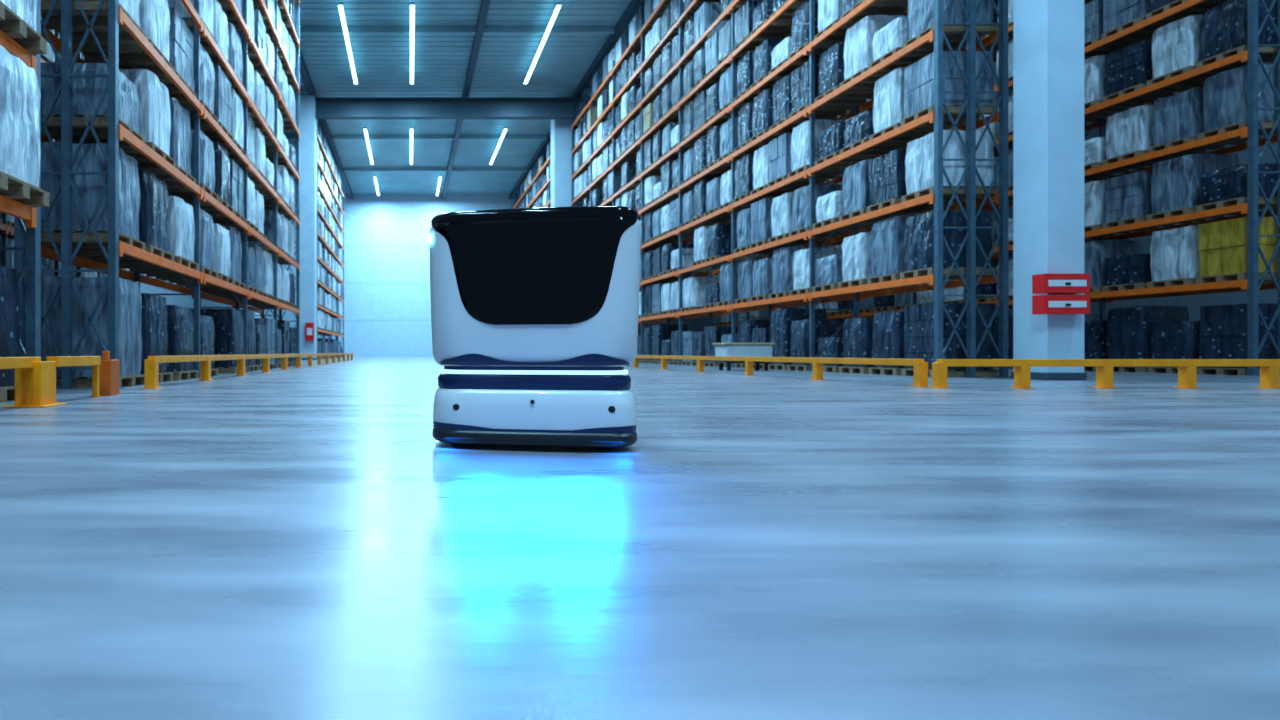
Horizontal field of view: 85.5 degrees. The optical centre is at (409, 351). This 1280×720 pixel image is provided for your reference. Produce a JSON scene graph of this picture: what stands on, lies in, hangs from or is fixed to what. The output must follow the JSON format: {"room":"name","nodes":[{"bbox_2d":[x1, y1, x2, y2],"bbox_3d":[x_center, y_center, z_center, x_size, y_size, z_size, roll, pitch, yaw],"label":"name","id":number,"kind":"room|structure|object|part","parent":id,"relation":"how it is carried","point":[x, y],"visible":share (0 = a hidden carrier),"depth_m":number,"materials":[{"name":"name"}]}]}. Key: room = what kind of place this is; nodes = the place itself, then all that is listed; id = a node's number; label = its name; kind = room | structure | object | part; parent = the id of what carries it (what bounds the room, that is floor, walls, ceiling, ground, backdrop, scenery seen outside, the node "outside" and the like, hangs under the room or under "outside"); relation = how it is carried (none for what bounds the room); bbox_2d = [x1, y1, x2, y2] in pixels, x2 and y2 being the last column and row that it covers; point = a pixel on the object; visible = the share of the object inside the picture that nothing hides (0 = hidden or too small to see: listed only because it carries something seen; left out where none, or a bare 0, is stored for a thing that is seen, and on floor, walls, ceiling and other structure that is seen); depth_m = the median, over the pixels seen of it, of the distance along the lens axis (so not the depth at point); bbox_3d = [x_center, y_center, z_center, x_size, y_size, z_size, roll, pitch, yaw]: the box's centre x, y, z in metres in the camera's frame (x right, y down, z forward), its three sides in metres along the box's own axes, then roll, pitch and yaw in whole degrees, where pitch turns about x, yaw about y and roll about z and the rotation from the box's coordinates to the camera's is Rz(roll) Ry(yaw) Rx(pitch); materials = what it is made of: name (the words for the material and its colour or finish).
{"room":"warehouse","nodes":[
{"label":"warehouse","id":0,"kind":"room"},
{"bbox_2d":[120,268,260,317],"bbox_3d":[-14.100,-7.300,28.000,0.200,15.500,68.000,0,0,0],"label":"wall","id":1,"kind":"structure","parent":0,"point":[187,301],"depth_m":39.30,"materials":[{"name":"paint"}]},
{"bbox_2d":[265,194,719,356],"bbox_3d":[8.000,-7.300,62.090,44.000,15.500,0.220,0,0,0],"label":"wall","id":2,"kind":"structure","parent":0,"point":[387,297],"depth_m":62.00,"materials":[{"name":"paint"}]},
{"bbox_2d":[293,0,644,198],"bbox_3d":[4.400,-14.800,28.000,27.500,0.400,68.000,0,0,0],"label":"ceiling beam","id":3,"kind":"structure","parent":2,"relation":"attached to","point":[631,10],"depth_m":35.00,"materials":[{"name":"metal"}]},
{"bbox_2d":[283,0,994,193],"bbox_3d":[8.000,-15.085,28.000,44.000,0.130,68.000,0,0,0],"label":"ceiling","id":4,"kind":"structure","parent":0,"point":[382,61],"depth_m":35.00,"materials":[{"name":"grey metal"}]},
{"bbox_2d":[337,3,357,83],"bbox_3d":[-2.900,-14.730,31.000,0.238,0.640,8.000,0,0,0],"label":"strip light","id":5,"kind":"object","parent":4,"relation":"hanging from","point":[340,5],"visible":1,"depth_m":30.07,"materials":[{"name":"paint"}]},
{"bbox_2d":[363,127,373,163],"bbox_3d":[-2.900,-14.730,46.000,0.238,0.640,8.000,0,0,0],"label":"strip light","id":6,"kind":"object","parent":4,"relation":"hanging from","point":[364,128],"visible":1,"depth_m":45.14,"materials":[{"name":"paint"}]},
{"bbox_2d":[373,176,379,195],"bbox_3d":[-2.900,-14.730,56.750,0.238,0.640,6.500,0,0,0],"label":"strip light","id":7,"kind":"object","parent":4,"relation":"hanging from","point":[374,177],"visible":0.93,"depth_m":56.30,"materials":[{"name":"paint"}]},
{"bbox_2d":[410,123,412,163],"bbox_3d":[0.100,-14.730,46.000,0.238,0.640,8.000,0,0,0],"label":"strip light","id":8,"kind":"object","parent":4,"relation":"hanging from","point":[411,127],"visible":1,"depth_m":45.14,"materials":[{"name":"paint"}]},
{"bbox_2d":[410,0,414,83],"bbox_3d":[0.100,-14.730,31.000,0.238,0.640,8.000,0,0,0],"label":"strip light","id":9,"kind":"object","parent":4,"relation":"hanging from","point":[412,5],"visible":1,"depth_m":30.07,"materials":[{"name":"paint"}]},
{"bbox_2d":[436,176,441,195],"bbox_3d":[2.500,-14.730,56.750,0.238,0.640,6.500,0,0,0],"label":"strip light","id":10,"kind":"object","parent":4,"relation":"hanging from","point":[440,177],"visible":0.93,"depth_m":56.27,"materials":[{"name":"paint"}]},
{"bbox_2d":[489,127,507,163],"bbox_3d":[6.200,-14.730,46.000,0.238,0.640,8.000,0,0,0],"label":"strip light","id":11,"kind":"object","parent":4,"relation":"hanging from","point":[504,131],"visible":1,"depth_m":45.17,"materials":[{"name":"paint"}]},
{"bbox_2d":[523,3,561,83],"bbox_3d":[6.200,-14.730,31.000,0.238,0.640,8.000,0,0,0],"label":"strip light","id":12,"kind":"object","parent":4,"relation":"hanging from","point":[557,7],"visible":1,"depth_m":30.16,"materials":[{"name":"paint"}]},
{"bbox_2d":[0,357,1279,719],"bbox_3d":[8.000,0.500,28.000,44.000,0.100,68.000,0,0,0],"label":"floor","id":13,"kind":"structure","parent":0,"point":[294,543],"depth_m":1.44,"materials":[{"name":"concrete"}]},
{"bbox_2d":[0,0,49,402],"bbox_3d":[-4.150,-6.897,2.700,1.480,14.693,7.380,0,0,0],"label":"rack","id":14,"kind":"object","parent":13,"relation":"on","point":[22,44],"visible":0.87,"depth_m":5.94,"materials":[{"name":"metal"}]},
{"bbox_2d":[0,357,66,406],"bbox_3d":[-3.140,0.245,4.725,0.352,0.410,1.802,0,0,0],"label":"guard rail","id":15,"kind":"object","parent":13,"relation":"on","point":[34,377],"visible":1,"depth_m":5.34,"materials":[{"name":"yellow metal"}]},
{"bbox_2d":[0,17,125,278],"bbox_3d":[-9.625,-6.894,14.600,1.330,14.687,13.380,0,0,0],"label":"rack","id":16,"kind":"object","parent":13,"relation":"on","point":[6,221],"visible":0.04,"depth_m":16.14,"materials":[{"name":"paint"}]},
{"bbox_2d":[47,356,101,402],"bbox_3d":[-3.140,0.245,6.100,0.100,0.410,0.880,0,0,0],"label":"guard rail","id":17,"kind":"object","parent":13,"relation":"on","point":[60,361],"visible":0.64,"depth_m":6.15,"materials":[{"name":"yellow metal"}]},
{"bbox_2d":[92,351,119,395],"bbox_3d":[-3.180,0.220,6.800,0.200,0.460,0.200,0,0,0],"label":"post","id":18,"kind":"object","parent":13,"relation":"on","point":[109,370],"visible":0.94,"depth_m":6.70,"materials":[{"name":"orange paint"}]},
{"bbox_2d":[14,0,299,388],"bbox_3d":[-4.225,-6.909,14.600,1.330,14.717,13.380,0,0,0],"label":"rack","id":19,"kind":"object","parent":13,"relation":"on","point":[172,160],"visible":0.97,"depth_m":10.26,"materials":[{"name":"metal"}]},
{"bbox_2d":[140,353,352,388],"bbox_3d":[-3.220,0.250,22.050,0.208,0.400,28.108,0,0,0],"label":"guard rail","id":20,"kind":"object","parent":13,"relation":"on","point":[151,365],"visible":0.97,"depth_m":10.65,"materials":[{"name":"yellow metal"}]},
{"bbox_2d":[300,95,316,359],"bbox_3d":[-5.850,-7.050,37.250,0.940,15.000,0.940,0,0,0],"label":"concrete pillar","id":21,"kind":"structure","parent":13,"relation":"on","point":[308,122],"depth_m":36.80,"materials":[{"name":"concrete"}]},
{"bbox_2d":[305,323,313,340],"bbox_3d":[-5.660,-1.150,36.670,0.480,1.000,0.200,0,0,0],"label":"fire alarm box","id":22,"kind":"object","parent":21,"relation":"attached to","point":[309,327],"visible":1,"depth_m":36.58,"materials":[{"name":"red metal"}]},
{"bbox_2d":[295,97,581,118],"bbox_3d":[8.000,-13.950,37.230,44.000,1.100,0.460,0,0,0],"label":"girder","id":23,"kind":"object","parent":21,"relation":"on","point":[326,107],"visible":0.29,"depth_m":37.20,"materials":[{"name":"metal"}]},
{"bbox_2d":[317,119,343,358],"bbox_3d":[-6.125,-6.910,46.400,1.330,14.719,15.780,0,0,0],"label":"rack","id":24,"kind":"object","parent":13,"relation":"on","point":[330,221],"visible":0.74,"depth_m":45.48,"materials":[{"name":"metal"}]},
{"bbox_2d":[427,206,640,447],"bbox_3d":[0.617,-0.113,3.326,0.986,1.125,0.826,0,0,10],"label":"robot","id":25,"kind":"object","parent":13,"relation":"on","point":[535,311],"visible":1,"depth_m":2.94,"materials":[{"name":"grey plastic"}]},
{"bbox_2d":[427,233,430,244],"bbox_3d":[0.089,-0.538,3.104,0.005,0.047,0.068,0,0,-14],"label":"lamp","id":26,"kind":"object","parent":25,"relation":"attached to","point":[429,235],"depth_m":3.10,"materials":[{"name":"white plastic"}]},
{"bbox_3d":[0.566,0.348,3.011,0.945,0.033,0.166,0,0,10],"label":"skirt trim","id":27,"kind":"part","parent":25,"relation":"part of","materials":[{"name":"plastic"}]},
{"bbox_2d":[512,126,581,208],"bbox_3d":[9.925,-6.908,49.750,1.330,14.716,19.680,0,0,0],"label":"rack","id":28,"kind":"object","parent":13,"relation":"on","point":[534,191],"visible":0.12,"depth_m":47.39,"materials":[{"name":"metal"}]},
{"bbox_2d":[551,119,571,206],"bbox_3d":[9.050,-7.050,38.750,1.140,15.000,1.140,0,0,0],"label":"concrete pillar","id":29,"kind":"structure","parent":13,"relation":"on","point":[561,129],"depth_m":38.20,"materials":[{"name":"concrete"}]},
{"bbox_2d":[712,343,774,370],"bbox_3d":[8.150,0.115,15.900,1.200,0.670,0.700,0,0,0],"label":"crate","id":30,"kind":"object","parent":13,"relation":"on","point":[721,349],"visible":0.81,"depth_m":15.60,"materials":[{"name":"plastic"}]},
{"bbox_2d":[633,355,931,386],"bbox_3d":[6.600,0.270,22.200,0.176,0.360,27.776,0,0,0],"label":"guard rail","id":31,"kind":"object","parent":13,"relation":"on","point":[920,368],"visible":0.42,"depth_m":10.49,"materials":[{"name":"yellow metal"}]},
{"bbox_2d":[572,0,1010,377],"bbox_3d":[9.925,-6.910,24.450,1.330,14.720,26.080,0,0,0],"label":"rack","id":32,"kind":"object","parent":13,"relation":"on","point":[703,115],"visible":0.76,"depth_m":15.61,"materials":[{"name":"metal"}]},
{"bbox_2d":[712,0,1279,375],"bbox_3d":[16.525,-6.910,23.400,1.330,14.719,22.380,0,0,0],"label":"rack","id":33,"kind":"object","parent":13,"relation":"on","point":[1217,47],"visible":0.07,"depth_m":13.70,"materials":[{"name":"blue metal"}]},
{"bbox_2d":[1011,0,1086,379],"bbox_3d":[10.500,-7.050,10.700,0.640,15.000,0.640,0,0,0],"label":"concrete pillar","id":34,"kind":"structure","parent":13,"relation":"on","point":[1048,35],"depth_m":10.40,"materials":[{"name":"concrete"}]},
{"bbox_2d":[1032,274,1089,313],"bbox_3d":[10.310,-0.915,10.283,0.720,0.630,0.225,0,0,0],"label":"upper cabinet","id":35,"kind":"object","parent":34,"relation":"attached to","point":[1041,283],"visible":1,"depth_m":10.20,"materials":[{"name":"red metal"}]},
{"bbox_2d":[927,359,1279,387],"bbox_3d":[10.200,0.270,8.100,7.376,0.360,0.176,0,0,0],"label":"guard rail","id":36,"kind":"object","parent":13,"relation":"on","point":[1187,368],"visible":1,"depth_m":8.05,"materials":[{"name":"yellow metal"}]},
{"bbox_2d":[803,40,1277,320],"bbox_3d":[30.100,-7.300,28.000,0.200,15.500,68.000,0,0,0],"label":"wall","id":37,"kind":"structure","parent":0,"point":[1193,302],"depth_m":25.08,"materials":[{"name":"paint"}]},
{"bbox_2d":[285,27,614,171],"bbox_3d":[8.000,-14.875,29.575,44.000,0.250,47.150,0,0,0],"label":"ceiling beam","id":38,"kind":"structure","parent":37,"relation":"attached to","point":[303,30],"depth_m":30.10,"materials":[{"name":"grey metal"}]}
]}

